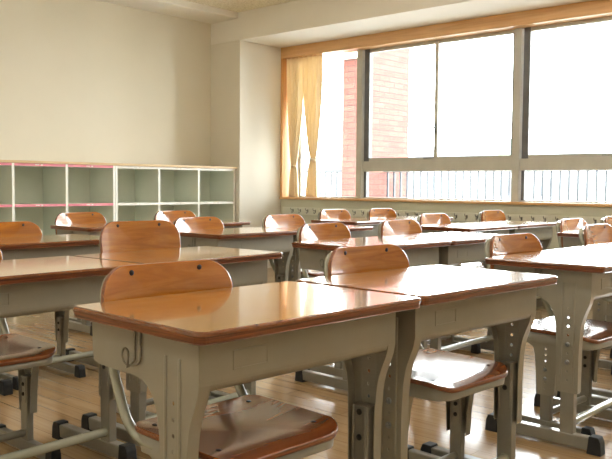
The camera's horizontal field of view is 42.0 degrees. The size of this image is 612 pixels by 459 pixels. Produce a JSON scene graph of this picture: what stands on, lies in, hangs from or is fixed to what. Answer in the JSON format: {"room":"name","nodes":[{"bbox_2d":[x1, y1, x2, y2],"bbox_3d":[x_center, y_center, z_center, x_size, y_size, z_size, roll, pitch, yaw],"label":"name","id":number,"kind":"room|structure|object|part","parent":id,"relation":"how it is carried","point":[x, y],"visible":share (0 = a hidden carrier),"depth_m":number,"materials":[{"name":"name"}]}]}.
{"room":"classroom","nodes":[
{"label":"classroom","id":0,"kind":"room"},
{"bbox_2d":[0,0,210,165],"bbox_3d":[-3.460,-0.714,5.144,0.120,2.445,7.429,3,4,42],"label":"wall","id":1,"kind":"structure","parent":0,"point":[95,81],"depth_m":6.90,"materials":[{"name":"beige paint"}]},
{"bbox_2d":[97,0,237,23],"bbox_3d":[-3.236,-1.896,4.938,0.386,0.058,7.309,3,4,42],"label":"beam","id":2,"kind":"structure","parent":1,"relation":"attached to","point":[177,8],"depth_m":7.19,"materials":[{"name":"white paint"}]},
{"bbox_2d":[185,0,296,11],"bbox_3d":[0.152,-1.808,2.390,9.130,0.100,8.274,3,4,42],"label":"ceiling","id":3,"kind":"structure","parent":0,"point":[231,5],"depth_m":7.15,"materials":[{"name":"beige paint"}]},
{"bbox_2d":[211,40,280,267],"bbox_3d":[-0.570,-0.721,8.057,0.565,2.184,0.805,3,4,42],"label":"wall pillar","id":4,"kind":"structure","parent":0,"point":[245,76],"depth_m":7.72,"materials":[{"name":"paint"}]},
{"bbox_2d":[0,268,611,458],"bbox_3d":[0.099,0.715,2.492,9.130,0.060,8.174,3,4,42],"label":"floor","id":5,"kind":"structure","parent":0,"point":[61,395],"depth_m":2.98,"materials":[{"name":"brown wood"}]},
{"bbox_2d":[0,250,60,458],"bbox_3d":[-0.976,0.359,2.339,0.438,0.650,0.342,3,4,42],"label":"chair","id":6,"kind":"object","parent":5,"relation":"on","point":[24,354],"visible":0.94,"depth_m":2.39,"materials":[{"name":"brown wood"}]},
{"bbox_3d":[-0.921,0.369,2.290,0.271,0.037,0.322,3,4,42],"label":"seat frame","id":7,"kind":"part","parent":6,"relation":"part of","materials":[{"name":"beige ceramic"}]},
{"bbox_3d":[-0.846,0.540,2.419,0.038,0.198,0.022,3,4,42],"label":"leg","id":8,"kind":"part","parent":6,"relation":"part of","materials":[{"name":"grey metal"}]},
{"bbox_3d":[-0.924,0.352,2.291,0.288,0.032,0.332,3,4,42],"label":"seat","id":9,"kind":"part","parent":6,"relation":"part of","materials":[{"name":"brown wood"}]},
{"bbox_2d":[0,221,85,389],"bbox_3d":[-1.199,0.299,3.402,0.438,0.650,0.342,3,4,42],"label":"chair","id":10,"kind":"object","parent":5,"relation":"on","point":[17,228],"visible":0.25,"depth_m":3.47,"materials":[{"name":"brown wood"}]},
{"bbox_3d":[-1.320,0.062,3.500,0.046,0.190,0.342,3,4,42],"label":"backrest","id":11,"kind":"part","parent":10,"relation":"part of","materials":[{"name":"brown wood"}]},
{"bbox_3d":[-1.069,0.480,3.482,0.038,0.198,0.022,3,4,42],"label":"leg","id":12,"kind":"part","parent":10,"relation":"part of","materials":[{"name":"metal"}]},
{"bbox_2d":[0,234,99,395],"bbox_3d":[-1.129,0.332,3.386,0.403,0.586,0.598,3,4,42],"label":"school desk","id":13,"kind":"object","parent":5,"relation":"on","point":[18,247],"visible":0.36,"depth_m":3.28,"materials":[{"name":"brown wood"}]},
{"bbox_2d":[0,162,114,234],"bbox_3d":[-2.165,-0.027,6.245,0.355,0.972,1.346,3,4,42],"label":"cubby shelf","id":14,"kind":"object","parent":5,"relation":"on","point":[36,193],"visible":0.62,"depth_m":6.44,"materials":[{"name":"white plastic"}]},
{"bbox_3d":[-2.294,-0.064,6.360,0.008,0.912,1.346,3,4,42],"label":"panel","id":15,"kind":"part","parent":14,"relation":"part of","materials":[{"name":"white wood"}]},
{"bbox_2d":[0,256,138,458],"bbox_3d":[-0.816,0.397,2.256,0.403,0.586,0.598,3,4,40],"label":"school desk","id":16,"kind":"object","parent":5,"relation":"on","point":[30,286],"visible":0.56,"depth_m":2.23,"materials":[{"name":"brown wood"}]},
{"bbox_3d":[-0.794,0.182,2.031,0.002,0.034,0.082,3,4,40],"label":"card frame","id":17,"kind":"part","parent":16,"relation":"part of","materials":[{"name":"beige ceramic"}]},
{"bbox_3d":[-0.594,0.489,2.396,0.045,0.300,0.027,3,4,40],"label":"leg","id":18,"kind":"part","parent":16,"relation":"part of","materials":[{"name":"grey metal"}]},
{"bbox_3d":[-0.662,0.309,2.451,0.331,0.387,0.025,3,4,40],"label":"panel","id":19,"kind":"part","parent":16,"relation":"part of","materials":[{"name":"grey metal"}]},
{"bbox_2d":[50,223,106,335],"bbox_3d":[-1.103,0.265,4.601,0.403,0.586,0.598,3,4,42],"label":"school desk","id":20,"kind":"object","parent":5,"relation":"on","point":[95,229],"visible":0.09,"depth_m":4.37,"materials":[{"name":"brown wood"}]},
{"bbox_3d":[-1.280,0.195,4.419,0.331,0.387,0.025,3,4,42],"label":"panel","id":21,"kind":"part","parent":20,"relation":"part of","materials":[{"name":"metal"}]},
{"bbox_3d":[-1.208,0.376,4.369,0.045,0.300,0.027,3,4,42],"label":"leg","id":22,"kind":"part","parent":20,"relation":"part of","materials":[{"name":"grey metal"}]},
{"bbox_2d":[55,212,105,324],"bbox_3d":[-1.230,0.228,4.678,0.438,0.650,0.342,3,4,42],"label":"chair","id":23,"kind":"object","parent":5,"relation":"on","point":[63,218],"visible":0.19,"depth_m":4.77,"materials":[{"name":"brown wood"}]},
{"bbox_3d":[-1.351,-0.009,4.776,0.046,0.190,0.342,3,4,42],"label":"backrest","id":24,"kind":"part","parent":23,"relation":"part of","materials":[{"name":"brown wood"}]},
{"bbox_2d":[99,220,215,415],"bbox_3d":[-0.502,0.317,2.864,0.342,0.684,0.438,-3,4,-45],"label":"chair","id":25,"kind":"object","parent":5,"relation":"on","point":[115,236],"visible":0.26,"depth_m":2.96,"materials":[{"name":"brown wood"}]},
{"bbox_3d":[-0.617,0.063,2.967,0.342,0.190,0.046,-3,4,-45],"label":"backrest","id":26,"kind":"part","parent":25,"relation":"part of","materials":[{"name":"brown wood"}]},
{"bbox_2d":[153,210,195,220],"bbox_3d":[-0.737,0.207,5.133,0.438,0.650,0.342,3,4,42],"label":"chair","id":27,"kind":"object","parent":5,"relation":"on","point":[172,215],"visible":0.16,"depth_m":5.22,"materials":[{"name":"brown wood"}]},
{"bbox_2d":[115,166,234,220],"bbox_3d":[-1.260,-0.075,7.245,0.355,0.972,1.346,3,4,42],"label":"cubby shelf","id":28,"kind":"object","parent":5,"relation":"on","point":[141,192],"visible":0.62,"depth_m":7.31,"materials":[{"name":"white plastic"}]},
{"bbox_2d":[0,160,236,168],"bbox_3d":[-1.696,-0.546,6.720,0.364,0.020,2.725,3,4,42],"label":"shelf","id":29,"kind":"object","parent":28,"relation":"on","point":[3,161],"visible":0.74,"depth_m":6.56,"materials":[{"name":"brown wood"}]},
{"bbox_2d":[74,246,281,446],"bbox_3d":[-0.425,0.375,2.715,0.403,0.586,0.598,3,4,40],"label":"school desk","id":30,"kind":"object","parent":5,"relation":"on","point":[245,267],"visible":0.28,"depth_m":2.66,"materials":[{"name":"brown wood"}]},
{"bbox_3d":[-0.597,0.305,2.528,0.331,0.387,0.025,3,4,40],"label":"panel","id":31,"kind":"part","parent":30,"relation":"part of","materials":[{"name":"metal"}]},
{"bbox_3d":[-0.523,0.485,2.480,0.045,0.300,0.027,3,4,40],"label":"leg","id":32,"kind":"part","parent":30,"relation":"part of","materials":[{"name":"metal"}]},
{"bbox_3d":[-0.203,0.467,2.855,0.045,0.300,0.027,3,4,40],"label":"leg","id":33,"kind":"part","parent":30,"relation":"part of","materials":[{"name":"metal"}]},
{"bbox_2d":[173,216,223,230],"bbox_3d":[-0.447,0.266,4.110,0.438,0.650,0.342,3,4,42],"label":"chair","id":34,"kind":"object","parent":5,"relation":"on","point":[182,223],"visible":0.12,"depth_m":4.21,"materials":[{"name":"brown wood"}]},
{"bbox_2d":[169,220,250,227],"bbox_3d":[-0.701,0.244,5.045,0.403,0.586,0.598,3,4,42],"label":"school desk","id":35,"kind":"object","parent":5,"relation":"on","point":[227,223],"visible":0.02,"depth_m":5.05,"materials":[{"name":"brown wood"}]},
{"bbox_2d":[99,259,337,458],"bbox_3d":[-0.182,0.404,1.637,0.438,0.650,0.342,4,4,44],"label":"chair","id":36,"kind":"object","parent":5,"relation":"on","point":[245,426],"visible":0.66,"depth_m":1.62,"materials":[{"name":"brown wood"}]},
{"bbox_3d":[-0.299,0.167,1.740,0.046,0.190,0.342,4,4,44],"label":"backrest","id":37,"kind":"part","parent":36,"relation":"part of","materials":[{"name":"brown wood"}]},
{"bbox_3d":[-0.132,0.397,1.588,0.288,0.032,0.332,4,4,44],"label":"seat","id":38,"kind":"part","parent":36,"relation":"part of","materials":[{"name":"brown wood"}]},
{"bbox_3d":[-0.129,0.414,1.587,0.271,0.037,0.322,4,4,44],"label":"seat frame","id":39,"kind":"part","parent":36,"relation":"part of","materials":[{"name":"beige ceramic"}]},
{"bbox_2d":[179,227,296,282],"bbox_3d":[-0.359,0.299,4.104,0.403,0.586,0.598,3,4,42],"label":"school desk","id":40,"kind":"object","parent":5,"relation":"on","point":[252,238],"visible":0.44,"depth_m":4.00,"materials":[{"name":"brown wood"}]},
{"bbox_3d":[-0.536,0.229,3.922,0.331,0.387,0.025,3,4,42],"label":"panel","id":41,"kind":"part","parent":40,"relation":"part of","materials":[{"name":"metal"}]},
{"bbox_3d":[-0.133,0.391,4.237,0.045,0.300,0.027,3,4,42],"label":"leg","id":42,"kind":"part","parent":40,"relation":"part of","materials":[{"name":"metal"}]},
{"bbox_3d":[-0.199,0.211,4.295,0.331,0.387,0.025,3,4,42],"label":"panel","id":43,"kind":"part","parent":40,"relation":"part of","materials":[{"name":"metal"}]},
{"bbox_2d":[73,281,420,458],"bbox_3d":[-0.105,0.437,1.622,0.403,0.586,0.598,4,4,44],"label":"school desk","id":44,"kind":"object","parent":5,"relation":"on","point":[184,347],"visible":1,"depth_m":1.47,"materials":[{"name":"brown wood"}]},
{"bbox_3d":[-0.288,0.367,1.446,0.331,0.387,0.025,4,4,44],"label":"panel","id":45,"kind":"part","parent":44,"relation":"part of","materials":[{"name":"grey metal"}]},
{"bbox_3d":[-0.097,0.223,1.396,0.002,0.034,0.082,4,4,44],"label":"card frame","id":46,"kind":"part","parent":44,"relation":"part of","materials":[{"name":"beige ceramic"}]},
{"bbox_3d":[0.125,0.531,1.747,0.045,0.300,0.027,4,4,44],"label":"leg","id":47,"kind":"part","parent":44,"relation":"part of","materials":[{"name":"grey metal"}]},
{"bbox_3d":[0.061,0.350,1.807,0.331,0.387,0.025,4,4,44],"label":"panel","id":48,"kind":"part","parent":44,"relation":"part of","materials":[{"name":"grey metal"}]},
{"bbox_2d":[262,214,323,278],"bbox_3d":[-0.008,0.242,4.595,0.438,0.650,0.342,3,4,42],"label":"chair","id":49,"kind":"object","parent":5,"relation":"on","point":[276,219],"visible":0.3,"depth_m":4.65,"materials":[{"name":"brown wood"}]},
{"bbox_3d":[-0.129,0.006,4.693,0.046,0.190,0.342,3,4,42],"label":"backrest","id":50,"kind":"part","parent":49,"relation":"part of","materials":[{"name":"brown wood"}]},
{"bbox_3d":[0.047,0.252,4.546,0.271,0.037,0.322,3,4,42],"label":"seat frame","id":51,"kind":"part","parent":49,"relation":"part of","materials":[{"name":"metal"}]},
{"bbox_3d":[0.044,0.235,4.548,0.288,0.032,0.332,3,4,42],"label":"seat","id":52,"kind":"part","parent":49,"relation":"part of","materials":[{"name":"brown wood"}]},
{"bbox_2d":[257,225,372,281],"bbox_3d":[0.043,0.277,4.548,0.403,0.586,0.598,3,4,42],"label":"school desk","id":53,"kind":"object","parent":5,"relation":"on","point":[355,231],"visible":0.09,"depth_m":4.31,"materials":[{"name":"brown wood"}]},
{"bbox_3d":[-0.134,0.207,4.366,0.331,0.387,0.025,3,4,42],"label":"panel","id":54,"kind":"part","parent":53,"relation":"part of","materials":[{"name":"metal"}]},
{"bbox_2d":[297,222,369,376],"bbox_3d":[0.203,0.303,3.528,0.438,0.650,0.342,3,4,43],"label":"chair","id":55,"kind":"object","parent":5,"relation":"on","point":[336,230],"visible":0.24,"depth_m":3.58,"materials":[{"name":"brown wood"}]},
{"bbox_3d":[0.084,0.066,3.628,0.046,0.190,0.342,3,4,43],"label":"backrest","id":56,"kind":"part","parent":55,"relation":"part of","materials":[{"name":"brown wood"}]},
{"bbox_3d":[0.142,0.494,3.402,0.038,0.198,0.022,3,4,43],"label":"leg","id":57,"kind":"part","parent":55,"relation":"part of","materials":[{"name":"grey metal"}]},
{"bbox_2d":[318,209,350,219],"bbox_3d":[0.328,0.186,5.668,0.438,0.650,0.342,3,4,42],"label":"chair","id":58,"kind":"object","parent":5,"relation":"on","point":[327,213],"visible":0.21,"depth_m":5.77,"materials":[{"name":"brown wood"}]},
{"bbox_2d":[311,218,402,236],"bbox_3d":[0.373,0.225,5.552,0.403,0.586,0.598,3,4,42],"label":"school desk","id":59,"kind":"object","parent":5,"relation":"on","point":[374,222],"visible":0.06,"depth_m":5.39,"materials":[{"name":"brown wood"}]},
{"bbox_2d":[291,236,450,396],"bbox_3d":[0.282,0.343,3.391,0.403,0.586,0.598,3,4,44],"label":"school desk","id":60,"kind":"object","parent":5,"relation":"on","point":[419,252],"visible":0.3,"depth_m":3.29,"materials":[{"name":"brown wood"}]},
{"bbox_3d":[0.100,0.273,3.213,0.331,0.387,0.025,3,4,44],"label":"panel","id":61,"kind":"part","parent":60,"relation":"part of","materials":[{"name":"grey metal"}]},
{"bbox_3d":[0.171,0.453,3.162,0.045,0.300,0.027,3,4,44],"label":"leg","id":62,"kind":"part","parent":60,"relation":"part of","materials":[{"name":"grey metal"}]},
{"bbox_3d":[0.511,0.436,3.518,0.045,0.300,0.027,3,4,44],"label":"leg","id":63,"kind":"part","parent":60,"relation":"part of","materials":[{"name":"grey metal"}]},
{"bbox_2d":[367,208,395,217],"bbox_3d":[0.705,0.169,6.025,0.438,0.650,0.342,3,4,42],"label":"chair","id":64,"kind":"object","parent":5,"relation":"on","point":[375,212],"visible":0.17,"depth_m":6.13,"materials":[{"name":"brown wood"}]},
{"bbox_2d":[369,216,452,220],"bbox_3d":[0.775,0.203,5.996,0.403,0.586,0.598,3,4,42],"label":"school desk","id":65,"kind":"object","parent":5,"relation":"on","point":[394,217],"visible":0.06,"depth_m":5.96,"materials":[{"name":"brown wood"}]},
{"bbox_2d":[324,244,507,458],"bbox_3d":[0.293,0.379,2.167,0.342,0.650,0.438,-3,4,-45],"label":"chair","id":66,"kind":"object","parent":5,"relation":"on","point":[452,378],"visible":0.51,"depth_m":2.20,"materials":[{"name":"brown wood"}]},
{"bbox_3d":[0.178,0.142,2.272,0.342,0.190,0.046,-3,4,-45],"label":"backrest","id":67,"kind":"part","parent":66,"relation":"part of","materials":[{"name":"brown wood"}]},
{"bbox_3d":[0.344,0.388,2.115,0.322,0.037,0.271,-3,4,-45],"label":"seat frame","id":68,"kind":"part","parent":66,"relation":"part of","materials":[{"name":"grey metal"}]},
{"bbox_3d":[0.342,0.372,2.117,0.332,0.032,0.288,-3,4,-45],"label":"seat","id":69,"kind":"part","parent":66,"relation":"part of","materials":[{"name":"brown wood"}]},
{"bbox_3d":[0.426,0.560,2.240,0.022,0.198,0.038,-3,4,-45],"label":"leg","id":70,"kind":"part","parent":66,"relation":"part of","materials":[{"name":"grey metal"}]},
{"bbox_2d":[296,265,557,458],"bbox_3d":[0.319,0.416,2.066,0.598,0.586,0.403,-3,4,-45],"label":"school desk","id":71,"kind":"object","parent":5,"relation":"on","point":[454,299],"visible":0.7,"depth_m":1.96,"materials":[{"name":"brown wood"}]},
{"bbox_3d":[0.132,0.346,1.893,0.025,0.387,0.331,-3,4,-45],"label":"panel","id":72,"kind":"part","parent":71,"relation":"part of","materials":[{"name":"grey metal"}]},
{"bbox_3d":[0.323,0.202,1.840,0.082,0.034,0.002,-3,4,-45],"label":"card frame","id":73,"kind":"part","parent":71,"relation":"part of","materials":[{"name":"beige ceramic"}]},
{"bbox_3d":[0.551,0.510,2.186,0.027,0.300,0.045,-3,4,-45],"label":"leg","id":74,"kind":"part","parent":71,"relation":"part of","materials":[{"name":"grey metal"}]},
{"bbox_3d":[0.489,0.329,2.247,0.025,0.387,0.331,-3,4,-45],"label":"panel","id":75,"kind":"part","parent":71,"relation":"part of","materials":[{"name":"grey metal"}]},
{"bbox_2d":[378,219,480,353],"bbox_3d":[0.601,0.283,3.954,0.438,0.650,0.342,3,4,42],"label":"chair","id":76,"kind":"object","parent":5,"relation":"on","point":[405,226],"visible":0.16,"depth_m":4.02,"materials":[{"name":"brown wood"}]},
{"bbox_3d":[0.480,0.046,4.052,0.046,0.190,0.342,3,4,42],"label":"backrest","id":77,"kind":"part","parent":76,"relation":"part of","materials":[{"name":"brown wood"}]},
{"bbox_2d":[384,232,512,355],"bbox_3d":[0.697,0.322,3.825,0.403,0.586,0.598,3,4,44],"label":"school desk","id":78,"kind":"object","parent":5,"relation":"on","point":[466,247],"visible":0.21,"depth_m":3.67,"materials":[{"name":"brown wood"}]},
{"bbox_3d":[0.586,0.432,3.596,0.045,0.300,0.027,3,4,44],"label":"leg","id":79,"kind":"part","parent":78,"relation":"part of","materials":[{"name":"metal"}]},
{"bbox_3d":[0.515,0.252,3.648,0.331,0.387,0.025,3,4,44],"label":"panel","id":80,"kind":"part","parent":78,"relation":"part of","materials":[{"name":"metal"}]},
{"bbox_3d":[0.926,0.416,3.952,0.045,0.300,0.027,3,4,44],"label":"leg","id":81,"kind":"part","parent":78,"relation":"part of","materials":[{"name":"metal"}]},
{"bbox_2d":[417,213,484,268],"bbox_3d":[0.935,0.230,4.955,0.438,0.650,0.342,3,4,42],"label":"chair","id":82,"kind":"object","parent":5,"relation":"on","point":[432,218],"visible":0.21,"depth_m":5.02,"materials":[{"name":"brown wood"}]},
{"bbox_3d":[0.815,-0.006,5.053,0.046,0.190,0.342,3,4,42],"label":"backrest","id":83,"kind":"part","parent":82,"relation":"part of","materials":[{"name":"brown wood"}]},
{"bbox_3d":[0.988,0.223,4.908,0.288,0.032,0.332,3,4,42],"label":"seat","id":84,"kind":"part","parent":82,"relation":"part of","materials":[{"name":"brown wood"}]},
{"bbox_2d":[420,223,517,266],"bbox_3d":[0.967,0.267,4.864,0.403,0.586,0.598,3,4,42],"label":"school desk","id":85,"kind":"object","parent":5,"relation":"on","point":[450,227],"visible":0.11,"depth_m":4.71,"materials":[{"name":"brown wood"}]},
{"bbox_3d":[0.788,0.197,4.683,0.331,0.387,0.025,3,4,42],"label":"panel","id":86,"kind":"part","parent":85,"relation":"part of","materials":[{"name":"beige metal"}]},
{"bbox_2d":[479,210,505,221],"bbox_3d":[1.486,0.192,5.730,0.438,0.650,0.342,3,4,42],"label":"chair","id":87,"kind":"object","parent":5,"relation":"on","point":[487,215],"visible":0.13,"depth_m":5.83,"materials":[{"name":"brown wood"}]},
{"bbox_2d":[467,220,555,308],"bbox_3d":[1.372,0.246,5.305,0.403,0.586,0.598,3,4,42],"label":"school desk","id":88,"kind":"object","parent":5,"relation":"on","point":[543,231],"visible":0.23,"depth_m":5.26,"materials":[{"name":"brown wood"}]},
{"bbox_3d":[1.194,0.176,5.125,0.331,0.387,0.025,3,4,42],"label":"panel","id":89,"kind":"part","parent":88,"relation":"part of","materials":[{"name":"metal"}]},
{"bbox_3d":[1.534,0.158,5.495,0.331,0.387,0.025,3,4,42],"label":"panel","id":90,"kind":"part","parent":88,"relation":"part of","materials":[{"name":"metal"}]},
{"bbox_2d":[484,233,611,435],"bbox_3d":[0.872,0.349,2.789,0.342,0.650,0.438,-3,4,-44],"label":"chair","id":91,"kind":"object","parent":5,"relation":"on","point":[597,335],"visible":0.53,"depth_m":2.73,"materials":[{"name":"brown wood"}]},
{"bbox_3d":[0.758,0.112,2.894,0.342,0.190,0.046,-3,4,-44],"label":"backrest","id":92,"kind":"part","parent":91,"relation":"part of","materials":[{"name":"brown wood"}]},
{"bbox_3d":[0.805,0.540,2.665,0.022,0.198,0.038,-3,4,-44],"label":"leg","id":93,"kind":"part","parent":91,"relation":"part of","materials":[{"name":"grey metal"}]},
{"bbox_3d":[0.923,0.359,2.736,0.322,0.037,0.271,-3,4,-44],"label":"seat frame","id":94,"kind":"part","parent":91,"relation":"part of","materials":[{"name":"beige ceramic"}]},
{"bbox_3d":[0.921,0.342,2.738,0.332,0.032,0.288,-3,4,-44],"label":"seat","id":95,"kind":"part","parent":91,"relation":"part of","materials":[{"name":"brown wood"}]},
{"bbox_3d":[1.005,0.530,2.861,0.022,0.198,0.038,-3,4,-44],"label":"leg","id":96,"kind":"part","parent":91,"relation":"part of","materials":[{"name":"grey metal"}]},
{"bbox_2d":[485,248,611,456],"bbox_3d":[0.933,0.384,2.743,0.403,0.586,0.598,3,4,42],"label":"school desk","id":97,"kind":"object","parent":5,"relation":"on","point":[584,276],"visible":0.78,"depth_m":2.50,"materials":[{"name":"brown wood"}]},
{"bbox_3d":[0.755,0.314,2.561,0.331,0.387,0.025,3,4,42],"label":"panel","id":98,"kind":"part","parent":97,"relation":"part of","materials":[{"name":"beige metal"}]},
{"bbox_3d":[0.828,0.494,2.511,0.045,0.300,0.027,3,4,42],"label":"leg","id":99,"kind":"part","parent":97,"relation":"part of","materials":[{"name":"grey metal"}]},
{"bbox_3d":[0.948,0.169,2.518,0.002,0.034,0.082,3,4,42],"label":"card frame","id":100,"kind":"part","parent":97,"relation":"part of","materials":[{"name":"beige metal"}]},
{"bbox_2d":[556,218,605,320],"bbox_3d":[1.595,0.272,4.299,0.438,0.650,0.342,3,4,42],"label":"chair","id":101,"kind":"object","parent":5,"relation":"on","point":[573,224],"visible":0.25,"depth_m":4.29,"materials":[{"name":"brown wood"}]},
{"bbox_3d":[1.474,0.035,4.397,0.046,0.190,0.342,3,4,42],"label":"backrest","id":102,"kind":"part","parent":101,"relation":"part of","materials":[{"name":"brown wood"}]},
{"bbox_2d":[557,231,611,348],"bbox_3d":[1.647,0.306,4.253,0.403,0.586,0.598,3,4,42],"label":"school desk","id":103,"kind":"object","parent":5,"relation":"on","point":[570,238],"visible":0.04,"depth_m":4.11,"materials":[{"name":"brown wood"}]},
{"bbox_3d":[1.470,0.236,4.071,0.331,0.387,0.025,3,4,42],"label":"panel","id":104,"kind":"part","parent":103,"relation":"part of","materials":[{"name":"beige metal"}]},
{"bbox_3d":[1.542,0.417,4.021,0.045,0.300,0.027,3,4,42],"label":"leg","id":105,"kind":"part","parent":103,"relation":"part of","materials":[{"name":"grey metal"}]},
{"bbox_2d":[566,242,611,397],"bbox_3d":[1.335,0.363,3.187,0.403,0.586,0.598,3,4,42],"label":"school desk","id":106,"kind":"object","parent":5,"relation":"on","point":[603,246],"visible":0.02,"depth_m":3.07,"materials":[{"name":"brown wood"}]},
{"bbox_2d":[579,223,611,368],"bbox_3d":[1.494,0.307,3.643,0.438,0.650,0.342,3,4,42],"label":"chair","id":107,"kind":"object","parent":5,"relation":"on","point":[593,233],"visible":0.54,"depth_m":3.70,"materials":[{"name":"brown wood"}]},
{"bbox_3d":[1.373,0.070,3.741,0.046,0.190,0.342,3,4,42],"label":"backrest","id":108,"kind":"part","parent":107,"relation":"part of","materials":[{"name":"brown wood"}]},
{"bbox_2d":[600,216,611,225],"bbox_3d":[2.001,0.250,4.747,0.438,0.650,0.342,3,4,42],"label":"chair","id":109,"kind":"object","parent":5,"relation":"on","point":[608,219],"visible":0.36,"depth_m":4.77,"materials":[{"name":"brown wood"}]},
{"bbox_3d":[1.880,0.013,4.846,0.046,0.190,0.342,3,4,42],"label":"backrest","id":110,"kind":"part","parent":109,"relation":"part of","materials":[{"name":"brown wood"}]},
{"bbox_2d":[211,0,592,47],"bbox_3d":[2.579,-1.760,5.156,9.030,0.261,0.805,3,4,42],"label":"beam","id":111,"kind":"structure","parent":0,"point":[299,22],"depth_m":6.79,"materials":[{"name":"white paint"}]},
{"bbox_2d":[281,199,611,260],"bbox_3d":[1.855,0.149,6.257,5.515,0.682,0.200,3,4,42],"label":"wall","id":112,"kind":"structure","parent":0,"point":[585,211],"depth_m":6.64,"materials":[{"name":"beige paint"}]},
{"bbox_2d":[282,207,604,224],"bbox_3d":[1.433,-0.095,6.458,4.530,0.072,0.051,3,4,42],"label":"hook rail","id":113,"kind":"object","parent":112,"relation":"attached to","point":[457,216],"visible":0.51,"depth_m":6.63,"materials":[{"name":"metal"}]},
{"bbox_2d":[279,0,611,206],"bbox_3d":[1.854,-0.940,6.187,5.514,1.500,0.217,3,4,42],"label":"window","id":114,"kind":"structure","parent":112,"relation":"in","point":[522,24],"depth_m":6.65,"materials":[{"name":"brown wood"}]},
{"bbox_2d":[287,57,302,196],"bbox_3d":[-0.112,-1.017,7.925,0.206,1.380,0.061,3,4,42],"label":"curtain","id":115,"kind":"object","parent":114,"relation":"hanging from","point":[294,65],"visible":1,"depth_m":7.92,"materials":[{"name":"beige fabric"}]},
{"bbox_2d":[302,55,322,196],"bbox_3d":[0.057,-1.007,7.773,0.241,1.380,0.061,3,4,42],"label":"curtain","id":116,"kind":"object","parent":114,"relation":"hanging from","point":[312,66],"visible":1,"depth_m":7.76,"materials":[{"name":"beige fabric"}]},
{"bbox_3d":[1.139,-0.615,6.916,1.467,0.030,0.040,3,4,42],"label":"sash rail","id":117,"kind":"part","parent":114,"relation":"part of","materials":[{"name":"metal"}]},
{"bbox_3d":[1.147,-1.614,6.861,1.467,0.030,0.040,3,4,42],"label":"sash rail","id":118,"kind":"part","parent":114,"relation":"part of","materials":[{"name":"metal"}]},
{"bbox_3d":[1.848,-0.202,6.228,5.514,0.022,0.217,3,4,42],"label":"sill","id":119,"kind":"part","parent":114,"relation":"part of","materials":[{"name":"brown wood"}]},
{"bbox_3d":[1.893,-0.220,6.256,5.486,0.012,0.055,3,4,42],"label":"rail","id":120,"kind":"part","parent":114,"relation":"part of","materials":[{"name":"wood"}]},
{"bbox_3d":[2.320,-0.547,5.850,1.467,0.030,0.040,3,4,42],"label":"sash rail","id":121,"kind":"part","parent":114,"relation":"part of","materials":[{"name":"metal"}]},
{"bbox_3d":[2.328,-1.546,5.795,1.467,0.030,0.040,3,4,42],"label":"sash rail","id":122,"kind":"part","parent":114,"relation":"part of","materials":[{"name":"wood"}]},
{"bbox_3d":[-1.278,-2.352,10.234,3.400,0.150,1.586,3,4,42],"label":"roof","id":123,"kind":"structure","parent":0,"visible":0},
{"bbox_2d":[323,52,356,61],"bbox_3d":[-0.353,-2.234,10.594,2.800,0.140,0.180,3,4,42],"label":"concrete beam","id":124,"kind":"structure","parent":123,"relation":"attached to","point":[347,55],"depth_m":9.84,"materials":[{"name":"white concrete"}]},
{"label":"outside","id":125,"kind":"structure","parent":0,"visible":0},
{"bbox_3d":[3.109,3.590,78.354,220.000,0.100,160.000,3,4,42],"label":"ground","id":126,"kind":"structure","parent":125,"visible":0},
{"bbox_2d":[297,157,340,196],"bbox_3d":[0.927,-1.831,80.071,9.000,10.500,9.000,2,4,31],"label":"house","id":127,"kind":"structure","parent":126,"relation":"on","point":[322,163],"depth_m":75.04,"materials":[{"name":"white"}]},
{"bbox_2d":[334,152,341,169],"bbox_3d":[3.860,-1.291,63.734,3.547,11.279,3.380,3,4,42],"label":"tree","id":128,"kind":"object","parent":126,"relation":"on","point":[338,160],"visible":0.05,"depth_m":63.18,"materials":[{"name":"white"}]},
{"bbox_2d":[408,150,461,198],"bbox_3d":[11.169,-1.637,73.505,9.000,11.000,9.000,3,4,33],"label":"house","id":129,"kind":"structure","parent":126,"relation":"on","point":[422,153],"depth_m":69.12,"materials":[{"name":"white"}]},
{"bbox_2d":[494,134,543,173],"bbox_3d":[14.088,-0.588,52.019,3.389,11.327,3.489,3,4,42],"label":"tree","id":130,"kind":"object","parent":126,"relation":"on","point":[505,149],"visible":0.14,"depth_m":50.95,"materials":[{"name":"white"}]},
{"bbox_2d":[458,148,596,201],"bbox_3d":[17.383,-0.832,62.516,9.000,10.700,9.000,2,4,31],"label":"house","id":131,"kind":"structure","parent":126,"relation":"on","point":[480,152],"depth_m":59.13,"materials":[{"name":"white"}]},
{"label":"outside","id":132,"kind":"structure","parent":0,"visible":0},
{"bbox_3d":[2.855,0.592,7.307,13.500,0.100,2.586,3,4,42],"label":"floor","id":133,"kind":"structure","parent":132,"visible":0},
{"bbox_2d":[297,170,341,196],"bbox_3d":[-0.261,-0.287,11.522,2.960,1.139,0.040,3,4,42],"label":"balcony railing","id":134,"kind":"object","parent":133,"relation":"on","point":[325,172],"visible":0.06,"depth_m":10.99,"materials":[{"name":"grey metal"}]},
{"bbox_3d":[-0.257,-0.836,11.492,2.960,0.040,0.040,3,4,42],"label":"rail","id":135,"kind":"part","parent":134,"relation":"part of","materials":[{"name":"grey metal"}]},
{"bbox_2d":[342,48,409,197],"bbox_3d":[0.919,-1.495,10.362,0.230,3.700,1.110,3,4,42],"label":"brick pier","id":136,"kind":"structure","parent":133,"relation":"on","point":[390,69],"depth_m":10.26,"materials":[{"name":"brick"}]},
{"bbox_2d":[386,170,611,201],"bbox_3d":[4.016,-0.040,7.660,8.105,1.139,0.040,3,4,42],"label":"balcony railing","id":137,"kind":"object","parent":133,"relation":"on","point":[543,171],"visible":0.4,"depth_m":9.29,"materials":[{"name":"grey metal"}]},
{"bbox_3d":[4.020,-0.589,7.630,8.105,0.040,0.040,3,4,42],"label":"rail","id":138,"kind":"part","parent":137,"relation":"part of","materials":[{"name":"grey metal"}]}
]}

